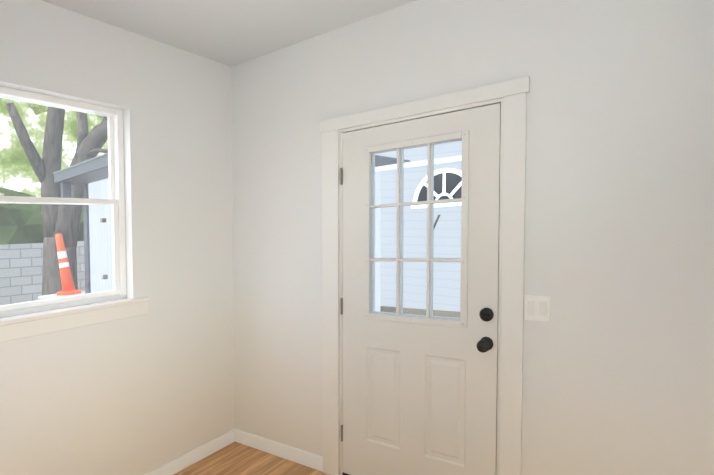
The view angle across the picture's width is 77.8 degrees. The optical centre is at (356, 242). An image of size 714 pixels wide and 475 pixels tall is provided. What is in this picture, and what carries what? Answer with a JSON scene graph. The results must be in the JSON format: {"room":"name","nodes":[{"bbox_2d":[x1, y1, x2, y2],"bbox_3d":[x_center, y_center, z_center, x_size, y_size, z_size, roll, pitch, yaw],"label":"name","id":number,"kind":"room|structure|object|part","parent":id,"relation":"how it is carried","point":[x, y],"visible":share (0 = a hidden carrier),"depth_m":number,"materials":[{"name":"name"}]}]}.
{"room":"entryway","nodes":[
{"label":"entryway","id":0,"kind":"room"},
{"bbox_2d":[0,0,234,474],"bbox_3d":[-1.937,0.192,1.688,0.140,2.732,3.590,1,3,34],"label":"wall","id":1,"kind":"structure","parent":0,"point":[153,388],"depth_m":2.58,"materials":[{"name":"paint"}]},
{"bbox_2d":[0,86,125,317],"bbox_3d":[-1.710,-0.189,2.084,0.080,1.112,1.200,1,3,34],"label":"window","id":2,"kind":"structure","parent":1,"relation":"in","point":[78,106],"depth_m":2.40,"materials":[{"name":"white plastic"}]},
{"bbox_3d":[-1.721,-0.456,2.080,0.026,0.558,1.132,1,3,34],"label":"window sash upper","id":3,"kind":"part","parent":2,"relation":"part of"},
{"bbox_3d":[-1.693,0.053,2.081,0.030,0.572,1.132,1,3,34],"label":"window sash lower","id":4,"kind":"part","parent":2,"relation":"part of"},
{"bbox_2d":[100,218,107,278],"bbox_3d":[-1.421,0.032,2.483,0.025,0.343,0.024,1,3,34],"label":"door hinges","id":5,"kind":"object","parent":2,"relation":"attached to","point":[102,220],"visible":1,"depth_m":2.48,"materials":[{"name":"grey metal"}]},
{"bbox_2d":[0,302,147,342],"bbox_3d":[-1.605,0.415,2.052,0.016,0.103,1.327,1,3,34],"label":"trim","id":6,"kind":"structure","parent":1,"relation":"attached to","point":[34,328],"depth_m":2.25,"materials":[{"name":"white wood"}]},
{"bbox_2d":[0,297,149,326],"bbox_3d":[-1.628,0.364,2.066,0.100,0.056,1.347,1,3,34],"label":"window stool","id":7,"kind":"structure","parent":1,"relation":"attached to","point":[11,320],"depth_m":2.25,"materials":[{"name":"white wood"}]},
{"bbox_2d":[144,429,234,474],"bbox_3d":[-1.832,1.467,1.751,0.021,0.160,3.450,1,3,34],"label":"baseboard","id":8,"kind":"structure","parent":1,"relation":"attached to","point":[197,454],"depth_m":2.89,"materials":[{"name":"white wood"}]},
{"bbox_2d":[42,0,416,66],"bbox_3d":[-0.635,-1.224,0.843,3.183,0.320,3.730,1,3,34],"label":"ceiling","id":9,"kind":"structure","parent":0,"point":[230,33],"depth_m":2.41,"materials":[{"name":"paint"}]},
{"bbox_2d":[174,441,328,474],"bbox_3d":[-0.635,1.547,0.950,3.183,0.320,3.730,1,3,34],"label":"floor","id":10,"kind":"structure","parent":0,"point":[235,458],"depth_m":2.84,"materials":[{"name":"brown wood"}]},
{"bbox_2d":[231,0,713,474],"bbox_3d":[0.365,0.068,2.384,3.183,2.780,0.140,1,3,34],"label":"wall","id":11,"kind":"structure","parent":0,"point":[618,363],"depth_m":1.93,"materials":[{"name":"paint"}]},
{"bbox_2d":[234,429,322,471],"bbox_3d":[-0.533,1.371,2.940,0.786,0.122,0.021,1,3,34],"label":"baseboard","id":12,"kind":"structure","parent":11,"relation":"attached to","point":[275,448],"depth_m":2.92,"materials":[{"name":"white wood"}]},
{"bbox_2d":[320,76,529,474],"bbox_3d":[0.331,0.359,2.418,0.955,2.112,0.140,1,3,34],"label":"door frame","id":13,"kind":"structure","parent":11,"relation":"in","point":[460,108],"depth_m":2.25,"materials":[{"name":"white wood"}]},
{"bbox_2d":[340,103,500,474],"bbox_3d":[0.293,0.361,2.371,0.918,2.053,0.049,1,3,34],"label":"door","id":14,"kind":"structure","parent":13,"relation":"in","point":[419,399],"depth_m":2.33,"materials":[{"name":"white wood"}]},
{"bbox_3d":[-0.081,0.372,2.623,0.015,1.623,0.049,1,3,34],"label":"door hinge","id":15,"kind":"part","parent":14,"relation":"part of","materials":[{"name":"silver metal"}]},
{"bbox_2d":[371,139,461,319],"bbox_3d":[0.320,-0.061,2.378,0.607,0.996,0.023,1,3,34],"label":"window frame","id":16,"kind":"structure","parent":14,"relation":"in","point":[401,229],"depth_m":2.42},
{"bbox_2d":[364,130,493,352],"bbox_3d":[0.361,-0.022,2.325,0.735,1.068,0.185,1,3,34],"label":"window","id":17,"kind":"structure","parent":14,"relation":"in","point":[484,344],"depth_m":2.30,"materials":[{"name":"clear glass"}]},
{"bbox_3d":[0.639,0.414,2.155,0.066,0.208,0.185,1,3,34],"label":"knob","id":18,"kind":"part","parent":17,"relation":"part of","materials":[{"name":"black metal"}]},
{"bbox_2d":[525,295,549,321],"bbox_3d":[0.814,0.295,1.999,0.108,0.121,0.012,1,3,34],"label":"switch plate","id":19,"kind":"object","parent":11,"relation":"attached to","point":[537,307],"visible":1,"depth_m":2.00,"materials":[{"name":"white plastic"}]},
{"label":"outside","id":20,"kind":"structure","parent":0,"visible":0},
{"bbox_2d":[0,187,83,244],"bbox_3d":[-8.133,-0.049,13.556,2.511,3.345,6.759,1,3,34],"label":"shrubs","id":21,"kind":"object","parent":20,"point":[27,209],"depth_m":11.57,"materials":[{"name":"green plant"}]},
{"bbox_2d":[0,241,84,317],"bbox_3d":[-7.597,0.850,9.489,0.200,1.941,15.000,1,3,34],"label":"fence","id":22,"kind":"object","parent":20,"point":[19,268],"depth_m":9.72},
{"bbox_2d":[5,102,107,294],"bbox_3d":[-5.084,-2.157,9.594,6.966,7.610,4.320,1,3,34],"label":"tree","id":23,"kind":"object","parent":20,"point":[52,281],"depth_m":8.54,"materials":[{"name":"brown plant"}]},
{"bbox_2d":[38,233,84,311],"bbox_3d":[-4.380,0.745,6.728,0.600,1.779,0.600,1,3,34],"label":"cone","id":24,"kind":"object","parent":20,"point":[66,273],"depth_m":6.67,"materials":[{"name":"orange plastic"}]},
{"bbox_2d":[53,152,409,311],"bbox_3d":[-1.810,0.174,6.647,3.765,2.861,3.660,2,3,41],"label":"shed","id":25,"kind":"object","parent":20,"point":[93,239],"depth_m":6.31,"materials":[{"name":"white wood"}]},
{"bbox_2d":[380,306,459,317],"bbox_3d":[-0.878,1.702,3.199,80.000,4.986,80.000,1,3,34],"label":"ground","id":26,"kind":"structure","parent":20,"point":[410,311],"depth_m":8.41,"materials":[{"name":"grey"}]},
{"bbox_2d":[0,98,107,196],"bbox_3d":[2.467,-7.384,7.834,32.000,21.061,40.000,1,3,34],"label":"trees","id":27,"kind":"object","parent":26,"relation":"on","point":[10,138],"depth_m":15.63,"materials":[{"name":"green plant"}]},
{"bbox_2d":[375,141,461,311],"bbox_3d":[3.334,-2.169,10.224,11.000,7.191,5.000,1,3,34],"label":"wall","id":28,"kind":"structure","parent":26,"relation":"on","point":[418,214],"depth_m":8.71,"materials":[{"name":"white wood"}]},
{"bbox_2d":[375,155,461,171],"bbox_3d":[1.926,-1.563,8.150,11.000,0.532,0.050,1,3,34],"label":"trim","id":29,"kind":"structure","parent":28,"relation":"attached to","point":[410,164],"depth_m":8.60,"materials":[{"name":"white"}]},
{"bbox_2d":[411,168,461,208],"bbox_3d":[1.649,-1.038,8.364,1.362,0.748,0.034,1,3,34],"label":"trim","id":30,"kind":"structure","parent":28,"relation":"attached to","point":[444,171],"depth_m":8.37,"materials":[{"name":"white"}]},
{"bbox_2d":[417,172,461,200],"bbox_3d":[1.653,-1.040,8.369,1.162,0.604,0.001,1,3,34],"label":"glass","id":31,"kind":"object","parent":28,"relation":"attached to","point":[450,182],"depth_m":8.36,"materials":[{"name":"black"}]}
]}

